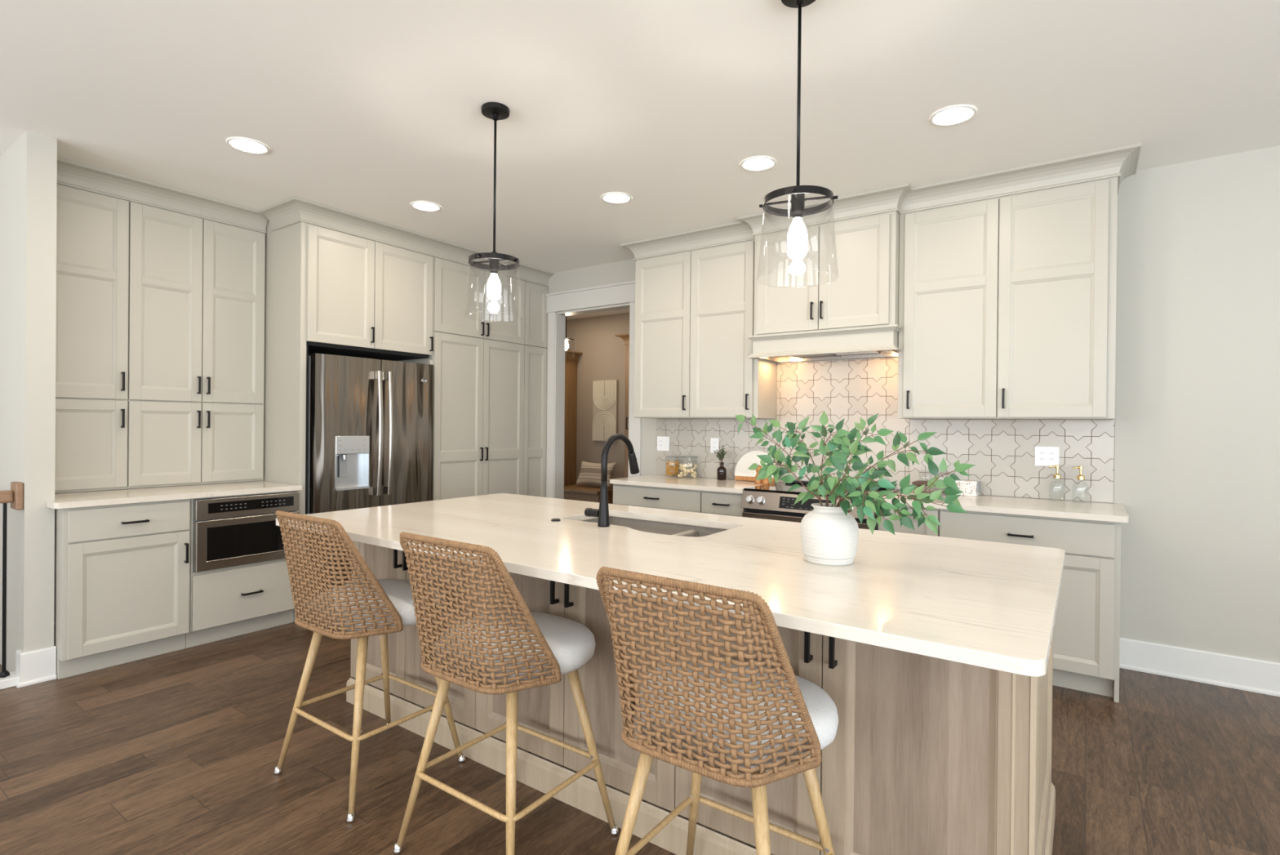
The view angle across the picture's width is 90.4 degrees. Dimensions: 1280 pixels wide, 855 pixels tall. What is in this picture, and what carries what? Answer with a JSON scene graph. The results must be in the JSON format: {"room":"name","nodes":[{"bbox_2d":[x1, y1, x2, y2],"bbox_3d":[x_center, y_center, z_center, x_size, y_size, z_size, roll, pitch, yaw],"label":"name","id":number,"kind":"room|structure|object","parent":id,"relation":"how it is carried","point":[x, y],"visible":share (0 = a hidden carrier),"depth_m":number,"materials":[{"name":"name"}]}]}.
{"room":"kitchen","nodes":[
{"label":"kitchen","id":0,"kind":"room"},
{"bbox_2d":[0,130,57,671],"bbox_3d":[-4.373,-0.112,4.159,3.261,2.770,0.114,1,0,35],"label":"wall","id":1,"kind":"structure","parent":0,"point":[28,167],"depth_m":3.24,"materials":[{"name":"grey paint"}]},
{"bbox_2d":[15,645,56,688],"bbox_3d":[-3.075,1.206,3.231,0.098,0.164,0.146,1,0,35],"label":"baseboard","id":2,"kind":"structure","parent":1,"relation":"attached to","point":[38,665],"depth_m":3.21,"materials":[{"name":"white"}]},
{"bbox_2d":[564,312,629,486],"bbox_3d":[-0.360,-0.089,8.364,5.000,2.770,0.120,1,0,35],"label":"wall","id":3,"kind":"structure","parent":0,"point":[602,357],"depth_m":8.45,"materials":[{"name":"beige paint"}]},
{"bbox_2d":[592,379,617,441],"bbox_3d":[-0.459,-0.220,8.335,0.390,0.800,0.040,1,0,35],"label":"wall art","id":4,"kind":"object","parent":3,"relation":"attached to","point":[605,393],"visible":0.99,"depth_m":8.32,"materials":[{"name":"beige"}]},
{"bbox_2d":[0,0,1279,319],"bbox_3d":[-0.610,-1.479,2.326,11.500,0.050,10.300,1,0,35],"label":"ceiling","id":5,"kind":"structure","parent":0,"point":[369,108],"depth_m":2.78,"materials":[{"name":"white paint"}]},
{"bbox_2d":[226,137,270,154],"bbox_3d":[-2.044,-1.468,3.320,0.196,0.006,0.196,1,0,35],"label":"recessed light","id":6,"kind":"object","parent":5,"relation":"in","point":[240,144],"visible":1,"depth_m":3.31,"materials":[{"name":"white"}]},
{"bbox_2d":[410,200,441,212],"bbox_3d":[-1.419,-1.465,4.220,0.196,0.006,0.196,1,0,35],"label":"recessed light","id":7,"kind":"object","parent":5,"relation":"in","point":[423,206],"visible":1,"depth_m":4.21,"materials":[{"name":"white plastic"}]},
{"bbox_2d":[468,102,519,297],"bbox_3d":[-0.665,-0.979,2.909,0.266,0.954,0.266,1,0,35],"label":"pendant light","id":8,"kind":"object","parent":5,"relation":"hanging from","point":[495,111],"visible":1,"depth_m":2.90,"materials":[{"name":"black metal"}]},
{"bbox_2d":[488,251,498,274],"bbox_3d":[-0.667,-0.752,2.910,0.044,0.100,0.044,1,0,35],"label":"socket","id":9,"kind":"object","parent":8,"relation":"attached to","point":[493,262],"depth_m":2.89,"materials":[{"name":"black metal"}]},
{"bbox_2d":[564,315,573,350],"bbox_3d":[-0.838,-1.133,7.213,0.192,0.679,0.192,1,0,35],"label":"pendant light","id":10,"kind":"object","parent":5,"relation":"hanging from","point":[566,340],"visible":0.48,"depth_m":7.20,"materials":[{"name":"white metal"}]},
{"bbox_2d":[600,191,631,204],"bbox_3d":[-0.149,-1.452,4.032,0.196,0.006,0.196,1,0,35],"label":"recessed light","id":11,"kind":"object","parent":5,"relation":"in","point":[615,197],"visible":1,"depth_m":4.03,"materials":[{"name":"white plastic"}]},
{"bbox_2d":[739,155,776,171],"bbox_3d":[0.647,-1.442,3.486,0.196,0.006,0.196,1,0,35],"label":"recessed light","id":12,"kind":"object","parent":5,"relation":"in","point":[758,163],"visible":1,"depth_m":3.48,"materials":[{"name":"white plastic"}]},
{"bbox_2d":[759,0,837,251],"bbox_3d":[0.522,-0.965,2.094,0.266,0.954,0.266,1,0,35],"label":"pendant light","id":13,"kind":"object","parent":5,"relation":"hanging from","point":[797,234],"visible":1,"depth_m":2.09,"materials":[{"name":"black metal"}]},
{"bbox_2d":[791,193,804,219],"bbox_3d":[0.520,-0.737,2.095,0.044,0.100,0.044,1,0,35],"label":"socket","id":14,"kind":"object","parent":13,"relation":"attached to","point":[797,204],"depth_m":2.08,"materials":[{"name":"black metal"}]},
{"bbox_2d":[929,104,977,126],"bbox_3d":[1.441,-1.433,2.929,0.196,0.006,0.196,1,0,35],"label":"recessed light","id":15,"kind":"object","parent":5,"relation":"in","point":[956,114],"visible":1,"depth_m":2.92,"materials":[{"name":"white plastic"}]},
{"bbox_2d":[0,620,1279,854],"bbox_3d":[-0.637,1.340,2.336,11.500,0.050,10.300,1,0,35],"label":"floor","id":16,"kind":"structure","parent":0,"point":[178,752],"depth_m":2.44,"materials":[{"name":"brown wood"}]},
{"bbox_2d":[0,671,18,689],"bbox_3d":[-4.331,1.260,1.529,0.118,0.044,4.134,1,0,35],"label":"curb","id":17,"kind":"object","parent":16,"relation":"on","point":[10,681],"visible":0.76,"depth_m":3.15,"materials":[{"name":"white"}]},
{"bbox_2d":[0,481,23,677],"bbox_3d":[-4.178,0.755,1.729,0.114,0.968,3.635,1,0,35],"label":"stair railing","id":18,"kind":"object","parent":17,"relation":"on","point":[15,496],"visible":1,"depth_m":3.17,"materials":[{"name":"brown wood"}]},
{"bbox_2d":[53,498,191,679],"bbox_3d":[-3.045,0.846,3.648,0.791,0.884,0.562,1,0,35],"label":"base cabinet","id":19,"kind":"object","parent":16,"relation":"on","point":[122,595],"visible":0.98,"depth_m":3.40,"materials":[{"name":"beige paint"}]},
{"bbox_2d":[46,480,302,508],"bbox_3d":[-2.894,0.388,3.896,0.814,0.030,1.220,1,0,35],"label":"countertop","id":20,"kind":"structure","parent":19,"relation":"on","point":[93,498],"depth_m":3.66,"materials":[{"name":"stone"}]},
{"bbox_2d":[54,183,128,493],"bbox_3d":[-3.289,-0.548,3.724,0.331,1.833,0.405,1,0,35],"label":"upper cabinet","id":21,"kind":"object","parent":20,"relation":"on","point":[92,228],"visible":0.6,"depth_m":3.67,"materials":[{"name":"beige paint"}]},
{"bbox_2d":[126,200,265,488],"bbox_3d":[-2.950,-0.546,4.208,0.331,1.833,0.776,1,0,35],"label":"upper cabinet","id":22,"kind":"object","parent":20,"relation":"on","point":[197,286],"visible":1,"depth_m":4.09,"materials":[{"name":"beige paint"}]},
{"bbox_2d":[57,156,268,233],"bbox_3d":[-2.927,-1.421,3.946,0.091,0.122,1.182,1,0,35],"label":"crown molding","id":23,"kind":"structure","parent":22,"relation":"attached to","point":[72,174],"depth_m":3.90,"materials":[{"name":"beige paint"}]},
{"bbox_2d":[185,489,299,648],"bbox_3d":[-2.706,0.847,4.132,0.791,0.884,0.617,1,0,35],"label":"base cabinet","id":24,"kind":"object","parent":16,"relation":"on","point":[225,602],"depth_m":3.87,"materials":[{"name":"beige paint"}]},
{"bbox_2d":[262,220,433,622],"bbox_3d":[-2.234,-0.084,4.814,0.811,2.750,1.032,1,0,35],"label":"tall cabinet","id":25,"kind":"object","parent":16,"relation":"on","point":[327,291],"visible":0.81,"depth_m":4.40,"materials":[{"name":"beige paint"}]},
{"bbox_2d":[258,195,301,231],"bbox_3d":[-2.376,-1.416,4.232,0.482,0.122,0.091,1,0,35],"label":"crown molding","id":26,"kind":"structure","parent":25,"relation":"attached to","point":[286,212],"depth_m":4.25,"materials":[{"name":"beige paint"}]},
{"bbox_2d":[273,510,465,822],"bbox_3d":[-1.041,0.808,2.436,0.523,1.007,0.533,1,0,35],"label":"counter stool","id":27,"kind":"object","parent":16,"relation":"on","point":[361,609],"visible":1,"depth_m":2.24,"materials":[{"name":"wicker"}]},
{"bbox_2d":[306,353,433,596],"bbox_3d":[-2.149,0.390,4.771,0.800,1.765,0.930,1,0,35],"label":"refrigerator","id":28,"kind":"object","parent":16,"relation":"on","point":[371,420],"visible":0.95,"depth_m":4.51,"materials":[{"name":"grey metal"}]},
{"bbox_2d":[398,256,547,500],"bbox_3d":[-1.556,-0.081,5.762,0.791,2.750,1.296,1,0,35],"label":"pantry cabinet","id":29,"kind":"object","parent":16,"relation":"on","point":[489,357],"visible":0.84,"depth_m":5.47,"materials":[{"name":"beige paint"}]},
{"bbox_2d":[294,196,554,286],"bbox_3d":[-1.547,-1.412,5.075,0.091,0.122,2.423,1,0,35],"label":"crown molding","id":30,"kind":"structure","parent":29,"relation":"attached to","point":[311,212],"depth_m":4.73,"materials":[{"name":"beige paint"}]},
{"bbox_2d":[392,531,618,854],"bbox_3d":[-0.422,0.815,2.001,0.523,1.007,0.533,1,0,35],"label":"counter stool","id":31,"kind":"object","parent":16,"relation":"on","point":[509,651],"visible":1,"depth_m":1.81,"materials":[{"name":"wicker"}]},
{"bbox_2d":[564,350,582,485],"bbox_3d":[-1.362,0.136,8.620,0.991,2.300,0.591,1,0,35],"label":"tall cabinet","id":32,"kind":"object","parent":16,"relation":"on","point":[571,357],"visible":0.27,"depth_m":8.52,"materials":[{"name":"brown wood"}]},
{"bbox_2d":[564,484,613,503],"bbox_3d":[-0.669,1.032,8.135,0.770,0.525,0.575,1,0,35],"label":"bench","id":33,"kind":"object","parent":16,"relation":"on","point":[583,492],"visible":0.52,"depth_m":7.91,"materials":[{"name":"brown wood"}]},
{"bbox_2d":[575,460,616,487],"bbox_3d":[-0.569,0.590,8.148,0.580,0.306,0.161,1,0,35],"label":"pillow","id":34,"kind":"object","parent":33,"relation":"on","point":[590,473],"visible":0.79,"depth_m":8.11,"materials":[{"name":"fabric"}]},
{"bbox_2d":[614,333,629,477],"bbox_3d":[0.412,0.102,7.424,1.411,2.410,0.511,1,0,35],"label":"tall cabinet","id":35,"kind":"object","parent":16,"relation":"on","point":[625,337],"visible":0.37,"depth_m":7.60,"materials":[{"name":"brown wood"}]},
{"bbox_2d":[613,483,702,512],"bbox_3d":[0.265,0.873,4.880,0.780,0.884,0.644,1,0,35],"label":"base cabinet","id":36,"kind":"object","parent":16,"relation":"on","point":[675,499],"visible":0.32,"depth_m":4.62,"materials":[{"name":"beige paint"}]},
{"bbox_2d":[609,474,778,493],"bbox_3d":[0.404,0.417,4.785,1.121,0.030,0.644,1,0,35],"label":"countertop","id":37,"kind":"structure","parent":36,"relation":"on","point":[712,484],"depth_m":4.65,"materials":[{"name":"stone"}]},
{"bbox_2d":[665,456,679,475],"bbox_3d":[0.266,0.294,5.169,0.122,0.208,0.122,1,0,35],"label":"glass jar","id":38,"kind":"object","parent":37,"relation":"on","point":[668,473],"visible":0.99,"depth_m":5.15,"materials":[{"name":"clear glass"}]},
{"bbox_2d":[677,456,697,477],"bbox_3d":[0.380,0.295,5.065,0.164,0.216,0.158,1,0,35],"label":"glass jar","id":39,"kind":"object","parent":37,"relation":"on","point":[682,467],"visible":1,"depth_m":5.04,"materials":[{"name":"clear glass"}]},
{"bbox_2d":[716,462,726,479],"bbox_3d":[0.629,0.335,4.893,0.071,0.134,0.071,1,0,35],"label":"bottle","id":40,"kind":"object","parent":37,"relation":"on","point":[722,470],"visible":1,"depth_m":4.87,"materials":[{"name":"black glass"}]},
{"bbox_2d":[713,444,726,462],"bbox_3d":[0.618,0.218,4.896,0.129,0.161,0.069,1,0,35],"label":"sprig","id":41,"kind":"object","parent":40,"relation":"in","point":[721,455],"visible":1,"depth_m":4.88,"materials":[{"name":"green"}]},
{"bbox_2d":[734,450,776,482],"bbox_3d":[0.875,0.289,4.789,0.336,0.230,0.075,1,0,35],"label":"serving board","id":42,"kind":"object","parent":37,"relation":"on","point":[741,471],"visible":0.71,"depth_m":4.82,"materials":[{"name":"white stone"}]},
{"bbox_2d":[755,463,762,484],"bbox_3d":[0.859,0.335,4.603,0.055,0.142,0.055,1,0,35],"label":"mill","id":43,"kind":"object","parent":37,"relation":"on","point":[760,481],"visible":0.59,"depth_m":4.58,"materials":[{"name":"brown wood"}]},
{"bbox_2d":[762,475,769,484],"bbox_3d":[0.902,0.341,4.551,0.050,0.130,0.050,1,0,35],"label":"mill","id":44,"kind":"object","parent":37,"relation":"on","point":[766,481],"visible":0.25,"depth_m":4.53,"materials":[{"name":"brown wood"}]},
{"bbox_2d":[346,540,1055,854],"bbox_3d":[0.013,0.878,2.602,2.803,0.884,0.962,1,0,35],"label":"base cabinet","id":45,"kind":"object","parent":16,"relation":"on","point":[926,755],"visible":0.3,"depth_m":1.73,"materials":[{"name":"brown wood"}]},
{"bbox_2d":[275,493,1065,676],"bbox_3d":[-0.055,0.420,2.474,2.813,0.030,1.317,1,0,35],"label":"countertop","id":46,"kind":"structure","parent":45,"relation":"on","point":[983,603],"depth_m":1.89,"materials":[{"name":"stone"}]},
{"bbox_2d":[551,518,560,521],"bbox_3d":[-0.362,0.397,2.738,0.040,0.008,0.040,1,0,35],"label":"switch","id":47,"kind":"object","parent":46,"relation":"on","point":[552,519],"visible":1,"depth_m":2.72,"materials":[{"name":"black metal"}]},
{"bbox_2d":[584,433,639,526],"bbox_3d":[-0.113,0.214,2.710,0.116,0.379,0.261,1,0,35],"label":"faucet","id":48,"kind":"object","parent":46,"relation":"on","point":[602,513],"visible":1,"depth_m":2.60,"materials":[{"name":"black metal"}]},
{"bbox_2d":[582,515,728,537],"bbox_3d":[0.027,0.549,2.725,0.799,0.228,0.479,1,0,35],"label":"sink","id":49,"kind":"object","parent":46,"relation":"in","point":[654,526],"visible":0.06,"depth_m":2.95,"materials":[{"name":"silver metal"}]},
{"bbox_2d":[800,502,858,565],"bbox_3d":[0.585,0.326,1.968,0.174,0.174,0.174,1,0,15],"label":"vase","id":50,"kind":"object","parent":46,"relation":"on","point":[829,536],"visible":0.98,"depth_m":1.90,"materials":[{"name":"white ceramic"}]},
{"bbox_2d":[735,413,827,506],"bbox_3d":[0.464,0.151,2.130,0.364,0.397,0.093,1,0,39],"label":"leafy branch","id":51,"kind":"object","parent":50,"relation":"in","point":[777,434],"visible":0.6,"depth_m":2.17,"materials":[{"name":"green plant"}]},
{"bbox_2d":[755,432,822,506],"bbox_3d":[0.467,0.183,1.978,0.213,0.335,0.078,1,0,14],"label":"leafy branch","id":52,"kind":"object","parent":50,"relation":"in","point":[771,468],"visible":0.88,"depth_m":1.97,"materials":[{"name":"green plant"}]},
{"bbox_2d":[768,416,827,500],"bbox_3d":[0.540,0.155,2.116,0.100,0.390,0.279,0,0,-32],"label":"leafy branch","id":53,"kind":"object","parent":50,"relation":"in","point":[791,434],"visible":0.64,"depth_m":2.13,"materials":[{"name":"green plant"}]},
{"bbox_2d":[806,410,850,506],"bbox_3d":[0.581,0.149,1.969,0.067,0.405,0.162,0,0,-42],"label":"leafy branch","id":54,"kind":"object","parent":50,"relation":"in","point":[840,437],"visible":0.7,"depth_m":1.97,"materials":[{"name":"green plant"}]},
{"bbox_2d":[808,437,895,506],"bbox_3d":[0.608,0.189,1.836,0.104,0.326,0.237,0,0,-41],"label":"leafy branch","id":55,"kind":"object","parent":50,"relation":"in","point":[840,460],"visible":0.92,"depth_m":1.83,"materials":[{"name":"green plant"}]},
{"bbox_2d":[834,413,893,506],"bbox_3d":[0.679,0.153,1.976,0.197,0.398,0.088,1,0,29],"label":"leafy branch","id":56,"kind":"object","parent":50,"relation":"in","point":[861,449],"visible":0.56,"depth_m":1.96,"materials":[{"name":"green plant"}]},
{"bbox_2d":[831,469,915,534],"bbox_3d":[0.636,0.235,1.813,0.102,0.235,0.273,0,0,-41],"label":"leafy branch","id":57,"kind":"object","parent":50,"relation":"in","point":[865,502],"visible":0.91,"depth_m":1.77,"materials":[{"name":"green plant"}]},
{"bbox_2d":[837,431,946,506],"bbox_3d":[0.746,0.181,1.904,0.308,0.343,0.099,1,0,19],"label":"leafy branch","id":58,"kind":"object","parent":50,"relation":"in","point":[903,457],"visible":0.73,"depth_m":1.89,"materials":[{"name":"green plant"}]},
{"bbox_2d":[832,480,967,534],"bbox_3d":[0.714,0.253,1.805,0.383,0.201,0.092,1,0,44],"label":"leafy branch","id":59,"kind":"object","parent":50,"relation":"in","point":[931,521],"visible":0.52,"depth_m":1.75,"materials":[{"name":"green plant"}]},
{"bbox_2d":[834,456,975,525],"bbox_3d":[0.751,0.217,1.850,0.398,0.272,0.090,1,0,30],"label":"leafy branch","id":60,"kind":"object","parent":50,"relation":"in","point":[949,483],"visible":0.58,"depth_m":1.79,"materials":[{"name":"green plant"}]},
{"bbox_2d":[595,566,838,854],"bbox_3d":[0.204,0.823,1.562,0.523,1.007,0.533,1,0,35],"label":"counter stool","id":61,"kind":"object","parent":16,"relation":"on","point":[710,716],"visible":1,"depth_m":1.37,"materials":[{"name":"wicker"}]},
{"bbox_2d":[701,490,745,516],"bbox_3d":[0.722,0.878,4.559,0.334,0.884,0.644,1,0,35],"label":"base cabinet","id":62,"kind":"object","parent":16,"relation":"on","point":[712,502],"visible":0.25,"depth_m":4.32,"materials":[{"name":"beige paint"}]},
{"bbox_2d":[740,480,899,529],"bbox_3d":[1.183,0.846,4.183,0.847,0.920,0.715,1,0,35],"label":"range","id":63,"kind":"object","parent":16,"relation":"on","point":[773,501],"visible":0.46,"depth_m":4.06,"materials":[{"name":"grey metal"}]},
{"bbox_2d":[743,481,899,497],"bbox_3d":[1.212,0.418,4.218,0.845,0.024,0.625,1,0,35],"label":"cooktop","id":64,"kind":"object","parent":63,"relation":"in","point":[780,489],"depth_m":4.15,"materials":[{"name":"black glass"}]},
{"bbox_2d":[877,506,939,536],"bbox_3d":[1.692,0.890,3.879,0.332,0.884,0.644,1,0,35],"label":"base cabinet","id":65,"kind":"object","parent":16,"relation":"on","point":[922,529],"visible":0.12,"depth_m":3.62,"materials":[{"name":"beige paint"}]},
{"bbox_2d":[939,508,1120,702],"bbox_3d":[2.160,0.895,3.550,0.811,0.884,0.644,1,0,35],"label":"base cabinet","id":66,"kind":"object","parent":16,"relation":"on","point":[1086,628],"visible":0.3,"depth_m":3.19,"materials":[{"name":"beige paint"}]},
{"bbox_2d":[882,490,1128,522],"bbox_3d":[2.041,0.436,3.636,1.171,0.030,0.644,1,0,35],"label":"countertop","id":67,"kind":"structure","parent":66,"relation":"on","point":[1087,510],"depth_m":3.41,"materials":[{"name":"stone"}]},
{"bbox_2d":[911,480,935,489],"bbox_3d":[1.849,0.380,3.991,0.236,0.075,0.150,1,0,35],"label":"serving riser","id":68,"kind":"object","parent":67,"relation":"on","point":[918,482],"visible":0.33,"depth_m":3.98,"materials":[{"name":"brown wood"}]},
{"bbox_2d":[955,480,980,496],"bbox_3d":[2.028,0.374,3.932,0.127,0.091,0.074,1,0,40],"label":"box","id":69,"kind":"object","parent":67,"relation":"on","point":[969,487],"visible":0.85,"depth_m":3.90,"materials":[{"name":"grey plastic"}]},
{"bbox_2d":[1048,464,1065,483],"bbox_3d":[2.415,0.320,3.682,0.083,0.208,0.081,1,0,35],"label":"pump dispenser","id":70,"kind":"object","parent":67,"relation":"on","point":[1057,475],"visible":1,"depth_m":3.67,"materials":[{"name":"gold metal"}]},
{"bbox_2d":[1071,465,1089,501],"bbox_3d":[2.497,0.321,3.604,0.083,0.208,0.081,1,0,35],"label":"soap bottle","id":71,"kind":"object","parent":67,"relation":"on","point":[1080,476],"visible":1,"depth_m":3.60,"materials":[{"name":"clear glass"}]},
{"bbox_2d":[546,145,1279,662],"bbox_3d":[2.097,-0.050,4.067,9.040,2.770,0.117,1,0,35],"label":"wall","id":72,"kind":"structure","parent":0,"point":[1197,420],"depth_m":3.38,"materials":[{"name":"grey paint"}]},
{"bbox_2d":[554,303,629,498],"bbox_3d":[-0.414,0.112,5.831,0.884,2.385,0.129,1,0,35],"label":"door frame","id":73,"kind":"structure","parent":72,"relation":"attached to","point":[560,317],"depth_m":6.06,"materials":[{"name":"grey wood"}]},
{"bbox_2d":[546,280,641,497],"bbox_3d":[-0.440,0.019,5.753,1.129,2.572,0.036,1,0,35],"label":"doorway","id":74,"kind":"structure","parent":72,"relation":"in","point":[624,292],"depth_m":5.80,"materials":[{"name":"grey"}]},
{"bbox_2d":[634,239,777,418],"bbox_3d":[0.478,-0.752,4.892,1.065,1.362,0.379,1,0,35],"label":"upper cabinet","id":75,"kind":"object","parent":72,"relation":"attached to","point":[695,308],"visible":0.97,"depth_m":4.74,"materials":[{"name":"beige paint"}]},
{"bbox_2d":[746,324,902,362],"bbox_3d":[1.269,-0.549,4.280,0.984,0.150,0.450,1,0,35],"label":"range hood","id":76,"kind":"object","parent":72,"relation":"attached to","point":[875,341],"visible":0.96,"depth_m":4.14,"materials":[{"name":"beige paint"}]},
{"bbox_2d":[753,210,899,335],"bbox_3d":[1.276,-1.024,4.282,0.932,0.798,0.462,1,0,35],"label":"upper cabinet","id":77,"kind":"object","parent":72,"relation":"attached to","point":[846,275],"visible":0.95,"depth_m":4.08,"materials":[{"name":"beige paint"}]},
{"bbox_2d":[655,356,1114,502],"bbox_3d":[1.406,-0.033,4.476,3.103,0.887,0.006,1,0,35],"label":"backsplash","id":78,"kind":"structure","parent":72,"relation":"attached to","point":[1002,451],"depth_m":4.26,"materials":[{"name":"white tile"}]},
{"bbox_2d":[657,435,669,450],"bbox_3d":[0.193,0.134,5.318,0.120,0.120,0.009,1,0,35],"label":"wall plate","id":79,"kind":"object","parent":78,"relation":"attached to","point":[663,442],"visible":1,"depth_m":5.31,"materials":[{"name":"white plastic"}]},
{"bbox_2d":[658,439,662,447],"bbox_3d":[0.172,0.134,5.329,0.033,0.066,0.003,1,0,35],"label":"socket","id":80,"kind":"object","parent":79,"relation":"attached to","point":[660,440],"depth_m":5.33,"materials":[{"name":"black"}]},
{"bbox_2d":[663,439,666,447],"bbox_3d":[0.210,0.135,5.302,0.033,0.066,0.002,1,0,35],"label":"switch","id":81,"kind":"object","parent":79,"relation":"attached to","point":[664,440],"depth_m":5.30,"materials":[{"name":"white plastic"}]},
{"bbox_2d":[710,437,719,453],"bbox_3d":[0.591,0.142,5.039,0.074,0.120,0.009,1,0,35],"label":"wall plate","id":82,"kind":"object","parent":78,"relation":"attached to","point":[714,442],"visible":0.92,"depth_m":5.04,"materials":[{"name":"white plastic"}]},
{"bbox_2d":[712,440,715,449],"bbox_3d":[0.589,0.142,5.036,0.033,0.066,0.003,1,0,35],"label":"socket","id":83,"kind":"object","parent":82,"relation":"attached to","point":[713,442],"depth_m":5.04,"materials":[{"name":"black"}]},
{"bbox_2d":[1034,446,1059,466],"bbox_3d":[2.408,0.171,3.764,0.122,0.116,0.009,1,0,35],"label":"wall plate","id":84,"kind":"object","parent":78,"relation":"attached to","point":[1044,455],"visible":0.94,"depth_m":3.76,"materials":[{"name":"white plastic"}]},
{"bbox_2d":[1039,450,1045,462],"bbox_3d":[2.387,0.171,3.775,0.033,0.066,0.003,1,0,35],"label":"socket","id":85,"kind":"object","parent":84,"relation":"attached to","point":[1042,453],"depth_m":3.77,"materials":[{"name":"white plastic"}]},
{"bbox_2d":[1048,450,1054,462],"bbox_3d":[2.425,0.171,3.748,0.033,0.066,0.003,1,0,35],"label":"socket","id":86,"kind":"object","parent":84,"relation":"attached to","point":[1051,453],"depth_m":3.75,"materials":[{"name":"white plastic"}]},
{"bbox_2d":[897,177,1117,419],"bbox_3d":[2.122,-0.732,3.739,1.079,1.362,0.379,1,0,35],"label":"upper cabinet","id":87,"kind":"object","parent":72,"relation":"attached to","point":[1007,304],"visible":0.99,"depth_m":3.57,"materials":[{"name":"beige paint"}]},
{"bbox_2d":[620,142,1141,260],"bbox_3d":[1.276,-1.382,4.264,3.262,0.122,0.509,1,0,35],"label":"crown molding","id":88,"kind":"structure","parent":87,"relation":"attached to","point":[1121,162],"depth_m":3.81,"materials":[{"name":"beige paint"}]},
{"bbox_2d":[1119,636,1279,696],"bbox_3d":[4.209,1.278,2.493,3.748,0.164,0.027,1,0,35],"label":"baseboard","id":89,"kind":"structure","parent":72,"relation":"attached to","point":[1237,672],"depth_m":3.36,"materials":[{"name":"white"}]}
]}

